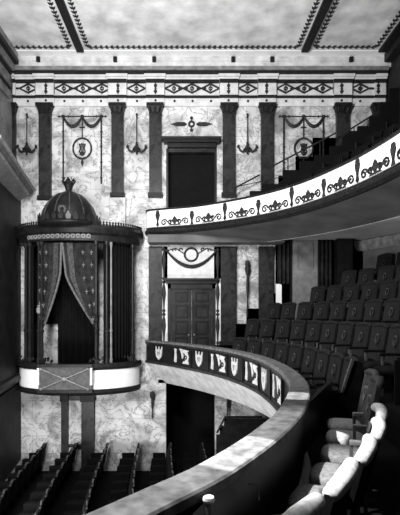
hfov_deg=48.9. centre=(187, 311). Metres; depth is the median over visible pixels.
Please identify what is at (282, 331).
chair
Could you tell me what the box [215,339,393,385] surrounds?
floor
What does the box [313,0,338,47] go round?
leaf garland
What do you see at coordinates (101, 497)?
floor
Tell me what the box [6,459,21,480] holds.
baseboard
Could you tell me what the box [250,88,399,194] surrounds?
stairs
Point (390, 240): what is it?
crown molding
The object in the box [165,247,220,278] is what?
relief
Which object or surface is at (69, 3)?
leaf garland
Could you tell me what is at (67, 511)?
cushion
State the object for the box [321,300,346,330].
chair
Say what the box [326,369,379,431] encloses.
chair
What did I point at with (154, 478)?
chair
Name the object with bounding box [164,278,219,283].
hood
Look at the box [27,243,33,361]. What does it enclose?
column
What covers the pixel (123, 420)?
wall
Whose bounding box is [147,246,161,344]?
marble pilaster
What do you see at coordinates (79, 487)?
chair
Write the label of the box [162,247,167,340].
panel
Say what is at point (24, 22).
ceiling
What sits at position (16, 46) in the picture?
leaf garland
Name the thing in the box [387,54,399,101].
wall
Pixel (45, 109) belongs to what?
marble pilaster
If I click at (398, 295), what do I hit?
chair
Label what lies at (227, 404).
sconce
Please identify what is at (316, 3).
leaf garland
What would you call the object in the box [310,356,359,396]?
chair
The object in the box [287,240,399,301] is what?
wall
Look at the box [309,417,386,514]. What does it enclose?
chair
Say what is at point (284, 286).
wall
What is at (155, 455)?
chair
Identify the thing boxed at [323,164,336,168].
cushion
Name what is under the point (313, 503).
chair
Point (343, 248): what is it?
door
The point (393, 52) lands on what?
trim
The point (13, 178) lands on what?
crown molding
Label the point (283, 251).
door curtain
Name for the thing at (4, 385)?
band
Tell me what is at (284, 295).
floor
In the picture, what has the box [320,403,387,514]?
chair
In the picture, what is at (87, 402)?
marble pilaster
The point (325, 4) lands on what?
ceiling beam
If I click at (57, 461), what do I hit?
chair
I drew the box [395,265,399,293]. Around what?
chair
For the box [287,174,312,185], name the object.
chair
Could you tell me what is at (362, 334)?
chair
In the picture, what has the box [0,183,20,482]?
wall
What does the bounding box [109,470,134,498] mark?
chair
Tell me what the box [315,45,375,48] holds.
leaf garland
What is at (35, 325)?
curtain
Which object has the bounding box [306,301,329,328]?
chair
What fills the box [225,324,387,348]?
floor
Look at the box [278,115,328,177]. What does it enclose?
trophy
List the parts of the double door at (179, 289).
door, panel moulding, panel moulding, door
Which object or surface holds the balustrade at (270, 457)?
on the balcony
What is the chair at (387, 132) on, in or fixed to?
on the floor
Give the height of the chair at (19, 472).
0.964 m
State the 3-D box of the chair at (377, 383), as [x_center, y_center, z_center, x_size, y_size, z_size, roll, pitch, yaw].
[1.653,1.166,4.375,0.547,1.068,0.547,0,0,16]
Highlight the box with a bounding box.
[15,177,143,395]
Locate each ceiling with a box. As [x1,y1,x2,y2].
[0,0,399,49]
[290,217,399,239]
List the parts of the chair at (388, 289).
backrest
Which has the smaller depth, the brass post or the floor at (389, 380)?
the brass post
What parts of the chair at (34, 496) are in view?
frame, backrest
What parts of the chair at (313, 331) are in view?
armrest, backrest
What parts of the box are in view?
panel post, armorial panel, panel moulding, panel moulding, parapet rail, moulding, cornice, panel post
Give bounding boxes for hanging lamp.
[16,113,36,153]
[126,113,146,154]
[237,113,257,154]
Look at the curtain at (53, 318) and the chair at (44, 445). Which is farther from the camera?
the curtain at (53, 318)
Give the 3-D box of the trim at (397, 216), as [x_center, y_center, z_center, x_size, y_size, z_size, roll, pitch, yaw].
[3.166,-2.070,8.893,2.840,0.160,10.633,0,0,-27]
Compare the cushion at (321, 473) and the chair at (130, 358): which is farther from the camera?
the chair at (130, 358)
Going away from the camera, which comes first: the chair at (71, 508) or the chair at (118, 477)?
the chair at (71, 508)
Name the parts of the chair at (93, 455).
frame, backrest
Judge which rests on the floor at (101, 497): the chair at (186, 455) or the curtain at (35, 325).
the chair at (186, 455)
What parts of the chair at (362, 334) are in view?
armrest, backrest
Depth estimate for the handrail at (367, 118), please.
12.48 m
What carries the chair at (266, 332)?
on the floor at (392, 434)
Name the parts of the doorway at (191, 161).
door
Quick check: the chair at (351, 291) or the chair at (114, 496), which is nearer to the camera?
the chair at (114, 496)
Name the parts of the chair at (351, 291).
backrest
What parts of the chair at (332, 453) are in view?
armrest, iron leg, backrest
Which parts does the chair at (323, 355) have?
armrest, backrest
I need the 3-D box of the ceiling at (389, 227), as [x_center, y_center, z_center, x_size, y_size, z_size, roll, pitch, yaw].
[5.041,-2.185,8.597,5.919,0.130,12.854,0,0,-27]
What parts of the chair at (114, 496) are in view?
frame, backrest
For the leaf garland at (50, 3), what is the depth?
11.26 m
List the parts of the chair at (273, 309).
backrest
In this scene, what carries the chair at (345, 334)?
on the floor at (392, 434)
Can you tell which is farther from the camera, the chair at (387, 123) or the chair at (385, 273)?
the chair at (387, 123)
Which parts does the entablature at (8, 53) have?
frieze moulding, architrave moulding, cornice, cornice, cornice shadow moulding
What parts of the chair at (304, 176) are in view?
backrest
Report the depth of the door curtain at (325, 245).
12.90 m
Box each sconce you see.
[149,391,154,417]
[226,399,228,415]
[245,260,249,317]
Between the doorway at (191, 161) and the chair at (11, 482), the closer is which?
the chair at (11, 482)
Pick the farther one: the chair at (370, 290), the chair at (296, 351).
the chair at (370, 290)
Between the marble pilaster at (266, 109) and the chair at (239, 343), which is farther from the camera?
the marble pilaster at (266, 109)
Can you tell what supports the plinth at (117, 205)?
attached to the wall at (123, 420)
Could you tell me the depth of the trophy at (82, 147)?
12.95 m
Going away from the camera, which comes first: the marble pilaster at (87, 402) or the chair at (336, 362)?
the chair at (336, 362)
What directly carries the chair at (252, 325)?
on the floor at (392, 434)
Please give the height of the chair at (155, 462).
0.964 m
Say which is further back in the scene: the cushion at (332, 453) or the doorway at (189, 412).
the doorway at (189, 412)
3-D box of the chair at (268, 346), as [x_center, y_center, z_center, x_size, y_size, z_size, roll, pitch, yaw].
[1.575,1.166,9.787,0.682,1.068,0.547,0,0,-20]
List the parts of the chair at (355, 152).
backrest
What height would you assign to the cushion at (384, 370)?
0.115 m
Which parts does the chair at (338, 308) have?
backrest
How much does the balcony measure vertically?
0.610 m
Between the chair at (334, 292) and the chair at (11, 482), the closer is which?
the chair at (11, 482)
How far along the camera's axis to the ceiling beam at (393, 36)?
11.88 m
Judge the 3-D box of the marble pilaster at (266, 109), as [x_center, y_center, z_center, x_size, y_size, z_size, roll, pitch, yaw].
[2.319,-4.733,12.912,0.503,2.730,0.257,0,0,0]
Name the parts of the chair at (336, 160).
backrest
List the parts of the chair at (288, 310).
backrest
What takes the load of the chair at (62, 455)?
on the floor at (101, 497)
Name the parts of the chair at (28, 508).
frame, backrest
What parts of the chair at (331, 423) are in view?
iron leg, armrest, backrest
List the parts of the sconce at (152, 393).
lamp shade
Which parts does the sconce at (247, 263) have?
lamp shade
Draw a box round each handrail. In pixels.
[234,174,259,197]
[236,176,282,186]
[272,132,335,169]
[337,111,377,143]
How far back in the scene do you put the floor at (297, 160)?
13.00 m
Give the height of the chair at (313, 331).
1.068 m
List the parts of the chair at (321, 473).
iron leg, backrest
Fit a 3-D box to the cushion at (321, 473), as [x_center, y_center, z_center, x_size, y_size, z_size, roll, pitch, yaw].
[1.138,1.278,3.401,0.380,0.115,0.430,0,0,23]
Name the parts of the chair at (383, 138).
backrest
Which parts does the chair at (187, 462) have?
frame, backrest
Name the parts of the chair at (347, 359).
backrest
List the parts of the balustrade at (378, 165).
moulding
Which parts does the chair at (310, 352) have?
armrest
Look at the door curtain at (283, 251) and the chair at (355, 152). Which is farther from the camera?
the door curtain at (283, 251)
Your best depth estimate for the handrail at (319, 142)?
12.49 m
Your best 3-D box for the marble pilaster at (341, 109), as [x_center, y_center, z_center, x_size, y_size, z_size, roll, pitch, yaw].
[4.535,-4.733,12.912,0.503,2.730,0.257,0,0,0]
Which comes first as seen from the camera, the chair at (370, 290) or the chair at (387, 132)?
the chair at (370, 290)
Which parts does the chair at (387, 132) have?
backrest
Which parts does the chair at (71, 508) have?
frame, backrest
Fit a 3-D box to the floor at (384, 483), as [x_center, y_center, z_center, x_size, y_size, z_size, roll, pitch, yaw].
[0.801,1.710,6.500,3.765,0.020,12.995,0,0,0]
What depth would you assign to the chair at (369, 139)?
11.95 m
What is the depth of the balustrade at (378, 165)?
10.22 m
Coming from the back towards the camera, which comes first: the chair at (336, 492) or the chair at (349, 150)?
the chair at (349, 150)
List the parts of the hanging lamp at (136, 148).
rod, lamp shade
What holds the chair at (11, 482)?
on the floor at (101, 497)
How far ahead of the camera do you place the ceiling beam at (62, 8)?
11.26 m
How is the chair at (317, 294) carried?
on the floor at (240, 328)
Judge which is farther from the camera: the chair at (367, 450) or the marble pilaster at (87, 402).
the marble pilaster at (87, 402)
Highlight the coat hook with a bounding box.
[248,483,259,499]
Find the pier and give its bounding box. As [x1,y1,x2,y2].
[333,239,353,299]
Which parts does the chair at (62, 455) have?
frame, backrest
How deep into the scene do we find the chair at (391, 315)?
8.46 m
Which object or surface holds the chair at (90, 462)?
on the floor at (101, 497)
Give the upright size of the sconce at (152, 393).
0.798 m
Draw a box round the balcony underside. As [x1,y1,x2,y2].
[173,177,399,240]
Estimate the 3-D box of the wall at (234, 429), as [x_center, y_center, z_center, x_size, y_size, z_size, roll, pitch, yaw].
[1.845,3.715,11.635,2.215,1.970,0.230,0,0,0]
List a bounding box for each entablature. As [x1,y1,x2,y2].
[0,26,18,98]
[11,50,390,106]
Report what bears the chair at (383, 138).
on the floor
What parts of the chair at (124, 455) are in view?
frame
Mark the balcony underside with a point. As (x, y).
(380, 203)
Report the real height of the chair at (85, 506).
0.964 m
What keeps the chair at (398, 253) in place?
on the floor at (284, 295)
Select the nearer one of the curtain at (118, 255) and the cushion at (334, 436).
the cushion at (334, 436)
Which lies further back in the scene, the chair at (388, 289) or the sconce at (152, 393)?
the sconce at (152, 393)
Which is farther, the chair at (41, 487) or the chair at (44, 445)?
the chair at (44, 445)
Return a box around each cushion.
[21,510,36,513]
[63,510,81,513]
[68,499,84,501]
[287,484,319,508]
[308,383,316,388]
[309,462,338,485]
[310,389,316,395]
[320,444,358,462]
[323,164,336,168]
[325,429,362,446]
[326,418,360,431]
[356,357,373,360]
[360,361,390,369]
[373,365,393,376]
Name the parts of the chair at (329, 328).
armrest, backrest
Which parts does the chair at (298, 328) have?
armrest, backrest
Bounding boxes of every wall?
[0,74,12,151]
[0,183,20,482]
[17,82,386,470]
[216,416,268,453]
[275,245,286,292]
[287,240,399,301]
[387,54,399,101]
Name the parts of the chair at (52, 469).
frame, backrest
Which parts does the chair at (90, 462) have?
frame, backrest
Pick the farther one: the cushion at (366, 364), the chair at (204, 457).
the chair at (204, 457)
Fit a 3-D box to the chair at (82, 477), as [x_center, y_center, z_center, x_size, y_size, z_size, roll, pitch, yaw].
[-2.476,4.218,10.879,0.587,0.964,0.530,0,0,-6]
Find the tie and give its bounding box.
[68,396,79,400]
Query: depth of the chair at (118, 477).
11.09 m
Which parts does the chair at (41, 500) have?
backrest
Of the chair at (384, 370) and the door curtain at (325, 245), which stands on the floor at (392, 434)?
the chair at (384, 370)
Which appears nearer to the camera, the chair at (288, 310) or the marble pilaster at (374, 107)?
the chair at (288, 310)
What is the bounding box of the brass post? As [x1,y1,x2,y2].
[202,494,214,514]
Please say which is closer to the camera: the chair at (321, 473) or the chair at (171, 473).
the chair at (321, 473)
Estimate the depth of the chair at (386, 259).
12.15 m
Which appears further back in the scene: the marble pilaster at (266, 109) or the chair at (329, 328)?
the marble pilaster at (266, 109)
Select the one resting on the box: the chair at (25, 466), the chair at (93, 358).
the chair at (93, 358)
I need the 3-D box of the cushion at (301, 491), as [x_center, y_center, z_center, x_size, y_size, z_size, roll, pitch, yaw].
[0.873,1.278,2.941,0.380,0.115,0.430,0,0,27]
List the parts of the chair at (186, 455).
frame, backrest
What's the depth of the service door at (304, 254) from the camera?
12.94 m
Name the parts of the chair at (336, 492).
backrest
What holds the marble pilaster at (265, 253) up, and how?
attached to the wall at (123, 420)
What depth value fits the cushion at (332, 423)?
4.84 m
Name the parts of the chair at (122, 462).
frame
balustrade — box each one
[85,340,331,514]
[145,129,399,235]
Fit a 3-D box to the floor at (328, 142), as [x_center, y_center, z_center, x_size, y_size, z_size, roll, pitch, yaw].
[4.771,-4.850,7.720,2.193,0.600,10.557,0,0,0]
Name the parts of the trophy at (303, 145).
cord, rod, cord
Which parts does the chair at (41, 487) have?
frame, frame, backrest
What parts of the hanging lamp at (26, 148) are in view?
lamp shade, rod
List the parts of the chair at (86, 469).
frame, backrest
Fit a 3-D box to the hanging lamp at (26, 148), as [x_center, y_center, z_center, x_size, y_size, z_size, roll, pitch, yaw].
[-4.727,-5.222,12.900,0.630,1.219,0.254,0,0,0]
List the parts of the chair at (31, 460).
frame, frame, backrest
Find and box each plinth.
[36,201,47,221]
[109,197,125,225]
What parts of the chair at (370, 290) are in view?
backrest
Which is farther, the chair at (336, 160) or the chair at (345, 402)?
the chair at (336, 160)
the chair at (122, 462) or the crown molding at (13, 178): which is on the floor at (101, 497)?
the chair at (122, 462)
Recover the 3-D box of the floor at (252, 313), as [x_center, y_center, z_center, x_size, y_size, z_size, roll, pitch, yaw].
[4.589,0.940,8.098,2.926,2.080,10.966,0,0,-15]
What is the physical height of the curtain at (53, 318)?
2.260 m
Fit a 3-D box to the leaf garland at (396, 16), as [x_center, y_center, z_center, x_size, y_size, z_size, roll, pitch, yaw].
[5.250,-7.388,8.740,0.145,0.023,7.080,0,0,0]
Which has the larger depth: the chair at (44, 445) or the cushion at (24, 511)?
the chair at (44, 445)
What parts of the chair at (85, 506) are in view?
backrest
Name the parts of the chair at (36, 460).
frame, backrest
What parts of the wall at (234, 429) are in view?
cap rail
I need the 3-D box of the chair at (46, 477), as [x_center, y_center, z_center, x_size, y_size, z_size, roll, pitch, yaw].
[-3.376,4.218,10.879,0.587,0.964,0.530,0,0,-6]
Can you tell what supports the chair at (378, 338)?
on the floor at (392, 434)
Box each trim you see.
[267,216,399,241]
[384,36,399,61]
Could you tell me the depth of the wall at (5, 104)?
12.49 m
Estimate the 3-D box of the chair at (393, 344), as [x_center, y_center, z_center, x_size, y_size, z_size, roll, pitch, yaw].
[3.000,0.716,6.795,0.682,1.068,0.547,0,0,0]
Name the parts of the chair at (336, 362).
armrest, backrest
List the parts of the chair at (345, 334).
armrest, backrest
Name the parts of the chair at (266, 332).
backrest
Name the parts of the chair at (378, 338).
armrest, backrest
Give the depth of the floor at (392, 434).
5.76 m
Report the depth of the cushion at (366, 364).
6.64 m
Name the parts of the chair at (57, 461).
frame, backrest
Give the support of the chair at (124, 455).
on the floor at (101, 497)
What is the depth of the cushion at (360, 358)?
7.25 m
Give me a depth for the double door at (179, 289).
12.95 m
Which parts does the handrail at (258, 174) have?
rail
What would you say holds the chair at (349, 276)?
on the floor at (252, 313)
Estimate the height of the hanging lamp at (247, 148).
1.219 m
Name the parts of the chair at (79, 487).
frame, backrest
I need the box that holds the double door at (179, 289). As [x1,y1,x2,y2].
[164,278,219,345]
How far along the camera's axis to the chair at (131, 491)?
9.27 m
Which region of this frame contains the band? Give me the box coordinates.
[0,372,20,399]
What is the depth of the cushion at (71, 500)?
9.89 m
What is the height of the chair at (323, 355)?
1.068 m
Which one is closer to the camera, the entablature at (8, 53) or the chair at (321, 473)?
the chair at (321, 473)
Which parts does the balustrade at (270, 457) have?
crest panel, figure panel, crest panel, moulding, moulding, figure panel, crest panel, figure panel, crest panel, crest panel, figure panel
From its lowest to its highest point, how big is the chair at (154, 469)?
0.964 m
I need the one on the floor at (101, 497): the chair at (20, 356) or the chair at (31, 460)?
the chair at (31, 460)
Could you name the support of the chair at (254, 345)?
on the floor at (384, 483)
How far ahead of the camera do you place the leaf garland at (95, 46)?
12.28 m
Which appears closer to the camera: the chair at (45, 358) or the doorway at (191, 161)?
the chair at (45, 358)
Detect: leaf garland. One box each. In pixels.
[14,45,69,48]
[47,0,71,46]
[68,0,88,47]
[88,45,297,48]
[296,0,319,46]
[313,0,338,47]
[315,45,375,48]
[375,11,399,46]
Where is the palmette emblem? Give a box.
[171,116,211,131]
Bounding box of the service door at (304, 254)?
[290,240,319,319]
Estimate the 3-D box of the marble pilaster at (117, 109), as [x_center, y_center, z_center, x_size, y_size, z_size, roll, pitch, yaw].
[-2.068,-4.733,12.912,0.503,2.730,0.257,0,0,0]
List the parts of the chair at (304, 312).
backrest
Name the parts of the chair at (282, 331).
backrest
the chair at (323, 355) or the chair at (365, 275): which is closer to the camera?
the chair at (323, 355)
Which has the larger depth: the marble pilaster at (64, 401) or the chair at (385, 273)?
the marble pilaster at (64, 401)
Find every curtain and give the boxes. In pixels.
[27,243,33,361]
[34,247,58,323]
[34,324,36,362]
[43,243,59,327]
[58,255,94,363]
[63,243,94,327]
[103,242,130,362]
[277,240,289,283]
[320,240,331,289]
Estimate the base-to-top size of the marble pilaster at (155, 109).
2.730 m
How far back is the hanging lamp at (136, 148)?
12.88 m
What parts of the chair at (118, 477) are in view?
frame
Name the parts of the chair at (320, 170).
backrest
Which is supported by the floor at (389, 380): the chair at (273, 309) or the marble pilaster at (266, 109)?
the chair at (273, 309)
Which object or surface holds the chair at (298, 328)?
on the floor at (392, 434)
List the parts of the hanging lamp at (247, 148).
rod, lamp shade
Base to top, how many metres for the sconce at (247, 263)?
1.684 m
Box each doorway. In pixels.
[161,136,221,207]
[166,383,213,466]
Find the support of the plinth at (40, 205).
attached to the wall at (123, 420)
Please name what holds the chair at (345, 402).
on the floor at (384, 483)
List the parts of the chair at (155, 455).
frame, backrest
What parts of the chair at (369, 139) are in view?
backrest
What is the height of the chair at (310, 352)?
1.068 m
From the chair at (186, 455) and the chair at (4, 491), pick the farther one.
the chair at (186, 455)
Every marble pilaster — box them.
[11,102,18,159]
[35,102,54,200]
[60,396,68,452]
[80,395,94,472]
[108,102,126,196]
[146,102,163,197]
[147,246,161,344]
[219,246,235,344]
[220,102,237,197]
[258,102,275,190]
[258,246,272,338]
[333,102,352,145]
[370,102,378,115]
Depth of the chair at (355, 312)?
9.64 m
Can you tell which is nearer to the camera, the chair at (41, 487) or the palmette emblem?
the chair at (41, 487)
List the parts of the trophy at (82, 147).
cord, rod, cord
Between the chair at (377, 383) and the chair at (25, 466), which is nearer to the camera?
the chair at (377, 383)
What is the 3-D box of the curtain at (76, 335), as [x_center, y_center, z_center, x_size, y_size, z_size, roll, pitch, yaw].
[-3.220,-0.116,12.895,1.182,3.579,0.090,0,0,0]
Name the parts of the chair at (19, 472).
frame, backrest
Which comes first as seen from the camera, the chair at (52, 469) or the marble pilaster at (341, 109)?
the chair at (52, 469)
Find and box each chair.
[0,470,22,514]
[0,478,15,514]
[0,488,7,514]
[1,462,29,506]
[9,455,35,496]
[17,448,41,487]
[18,488,49,514]
[19,355,34,361]
[24,442,47,479]
[25,478,54,514]
[28,499,43,514]
[32,470,59,514]
[38,462,64,506]
[39,357,52,363]
[44,455,69,496]
[50,448,73,487]
[56,442,78,479]
[63,488,90,514]
[67,478,94,510]
[72,470,97,513]
[73,499,87,514]
[74,462,100,506]
[80,455,103,496]
[84,448,106,487]
[88,357,103,363]
[88,442,109,479]
[108,478,134,502]
[108,488,133,503]
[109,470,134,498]
[113,462,135,491]
[114,455,137,480]
[116,448,138,472]
[120,442,140,459]
[123,355,136,361]
[149,455,171,480]
[149,462,172,486]
[150,448,171,472]
[150,470,173,485]
[151,442,171,464]
[183,442,203,464]
[183,448,204,471]
[185,455,206,470]
[232,337,246,350]
[244,319,259,341]
[246,319,274,345]
[247,338,261,354]
[259,303,281,327]
[261,319,290,361]
[261,340,275,358]
[274,302,296,327]
[274,342,289,364]
[274,457,359,514]
[275,320,306,365]
[282,492,325,514]
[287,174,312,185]
[287,344,304,371]
[287,434,377,514]
[289,320,322,349]
[290,302,312,328]
[298,346,317,383]
[303,321,338,353]
[304,169,327,179]
[304,349,330,388]
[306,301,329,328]
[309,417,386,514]
[310,286,325,311]
[310,352,344,395]
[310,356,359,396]
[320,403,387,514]
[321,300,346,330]
[323,152,349,168]
[325,375,384,494]
[326,285,342,311]
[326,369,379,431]
[329,283,360,311]
[331,321,355,353]
[337,300,365,331]
[340,270,357,295]
[341,145,369,162]
[344,322,371,373]
[345,143,355,153]
[346,282,379,311]
[354,299,383,332]
[356,131,382,147]
[356,323,389,360]
[357,268,375,295]
[359,137,386,153]
[360,324,399,395]
[364,280,398,318]
[373,123,399,141]
[373,357,399,376]
[374,253,393,279]
[377,265,395,294]
[378,122,391,131]
[381,298,399,325]
[382,283,399,310]
[394,252,399,278]
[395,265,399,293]
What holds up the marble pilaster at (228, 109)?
attached to the wall at (123, 420)
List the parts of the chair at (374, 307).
armrest, backrest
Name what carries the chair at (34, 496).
on the floor at (101, 497)
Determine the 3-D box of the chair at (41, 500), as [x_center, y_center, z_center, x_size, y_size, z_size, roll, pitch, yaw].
[-3.164,4.218,8.647,0.587,0.964,0.530,0,0,-10]
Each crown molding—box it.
[0,135,35,199]
[332,233,399,250]
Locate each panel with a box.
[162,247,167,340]
[214,247,220,344]
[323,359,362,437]
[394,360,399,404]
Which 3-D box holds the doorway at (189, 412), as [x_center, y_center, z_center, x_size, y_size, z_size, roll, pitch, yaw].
[0.074,3.399,14.000,1.648,2.802,1.400,0,0,0]
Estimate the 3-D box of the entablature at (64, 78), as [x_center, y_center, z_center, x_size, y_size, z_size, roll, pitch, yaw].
[0.322,-6.725,12.720,11.095,1.348,0.560,0,0,0]
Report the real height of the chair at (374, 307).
1.068 m
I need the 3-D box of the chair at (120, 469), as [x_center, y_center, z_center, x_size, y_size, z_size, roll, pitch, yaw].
[-1.610,4.218,11.438,0.587,0.964,0.530,0,0,-5]
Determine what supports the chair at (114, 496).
on the floor at (101, 497)
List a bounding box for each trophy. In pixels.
[58,115,106,183]
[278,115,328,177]
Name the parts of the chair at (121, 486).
frame, backrest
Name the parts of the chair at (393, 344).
armrest, backrest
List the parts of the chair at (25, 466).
frame, backrest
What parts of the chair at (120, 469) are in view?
frame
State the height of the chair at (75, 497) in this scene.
0.964 m
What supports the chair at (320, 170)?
on the floor
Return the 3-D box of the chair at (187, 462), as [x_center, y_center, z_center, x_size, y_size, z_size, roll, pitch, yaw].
[0.163,4.218,11.996,0.587,0.964,0.530,0,0,-3]
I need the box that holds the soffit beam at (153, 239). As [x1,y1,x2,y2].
[148,234,284,244]
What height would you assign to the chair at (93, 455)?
0.964 m
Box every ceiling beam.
[55,0,83,52]
[301,0,331,52]
[378,21,399,52]
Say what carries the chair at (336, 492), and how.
on the floor at (384, 483)
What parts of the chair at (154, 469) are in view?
frame, backrest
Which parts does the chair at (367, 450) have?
armrest, backrest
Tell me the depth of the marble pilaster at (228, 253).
12.88 m
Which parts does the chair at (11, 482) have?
frame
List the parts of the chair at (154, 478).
frame, backrest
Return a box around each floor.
[9,467,182,514]
[151,369,399,514]
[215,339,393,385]
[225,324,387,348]
[246,309,381,322]
[273,293,397,308]
[295,157,313,169]
[300,366,399,449]
[312,138,335,157]
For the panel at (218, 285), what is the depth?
12.95 m
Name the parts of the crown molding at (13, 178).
moulding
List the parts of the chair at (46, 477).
frame, backrest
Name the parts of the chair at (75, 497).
frame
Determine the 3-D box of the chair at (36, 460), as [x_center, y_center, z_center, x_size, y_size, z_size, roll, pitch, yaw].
[-4.337,4.218,11.996,0.587,0.964,0.530,0,0,-3]
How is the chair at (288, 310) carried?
on the floor at (389, 380)
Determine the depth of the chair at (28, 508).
9.38 m
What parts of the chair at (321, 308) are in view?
backrest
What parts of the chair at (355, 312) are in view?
armrest, backrest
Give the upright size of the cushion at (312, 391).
0.115 m
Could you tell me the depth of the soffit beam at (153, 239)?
12.50 m
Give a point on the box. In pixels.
(61, 273)
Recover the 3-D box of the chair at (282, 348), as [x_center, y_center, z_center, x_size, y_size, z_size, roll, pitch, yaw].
[1.751,1.166,9.217,0.682,1.068,0.547,0,0,-15]
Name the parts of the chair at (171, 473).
backrest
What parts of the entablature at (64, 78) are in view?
frieze moulding, architrave moulding, architrave, cornice shadow moulding, cornice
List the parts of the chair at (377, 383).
armrest, iron leg, backrest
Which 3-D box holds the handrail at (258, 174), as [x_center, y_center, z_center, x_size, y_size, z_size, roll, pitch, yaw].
[1.682,-3.330,12.600,0.750,1.225,0.050,0,0,0]
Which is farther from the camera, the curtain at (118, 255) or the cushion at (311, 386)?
the curtain at (118, 255)
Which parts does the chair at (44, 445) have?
frame, backrest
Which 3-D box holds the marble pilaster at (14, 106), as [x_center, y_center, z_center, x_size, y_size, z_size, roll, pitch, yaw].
[-5.200,-4.630,12.912,0.386,2.937,0.257,0,0,0]
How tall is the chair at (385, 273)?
1.068 m
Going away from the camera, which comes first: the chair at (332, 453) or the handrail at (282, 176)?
the chair at (332, 453)
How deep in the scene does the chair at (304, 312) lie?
11.41 m
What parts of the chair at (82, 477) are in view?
frame, backrest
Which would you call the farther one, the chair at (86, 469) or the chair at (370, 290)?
the chair at (86, 469)
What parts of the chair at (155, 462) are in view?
frame, backrest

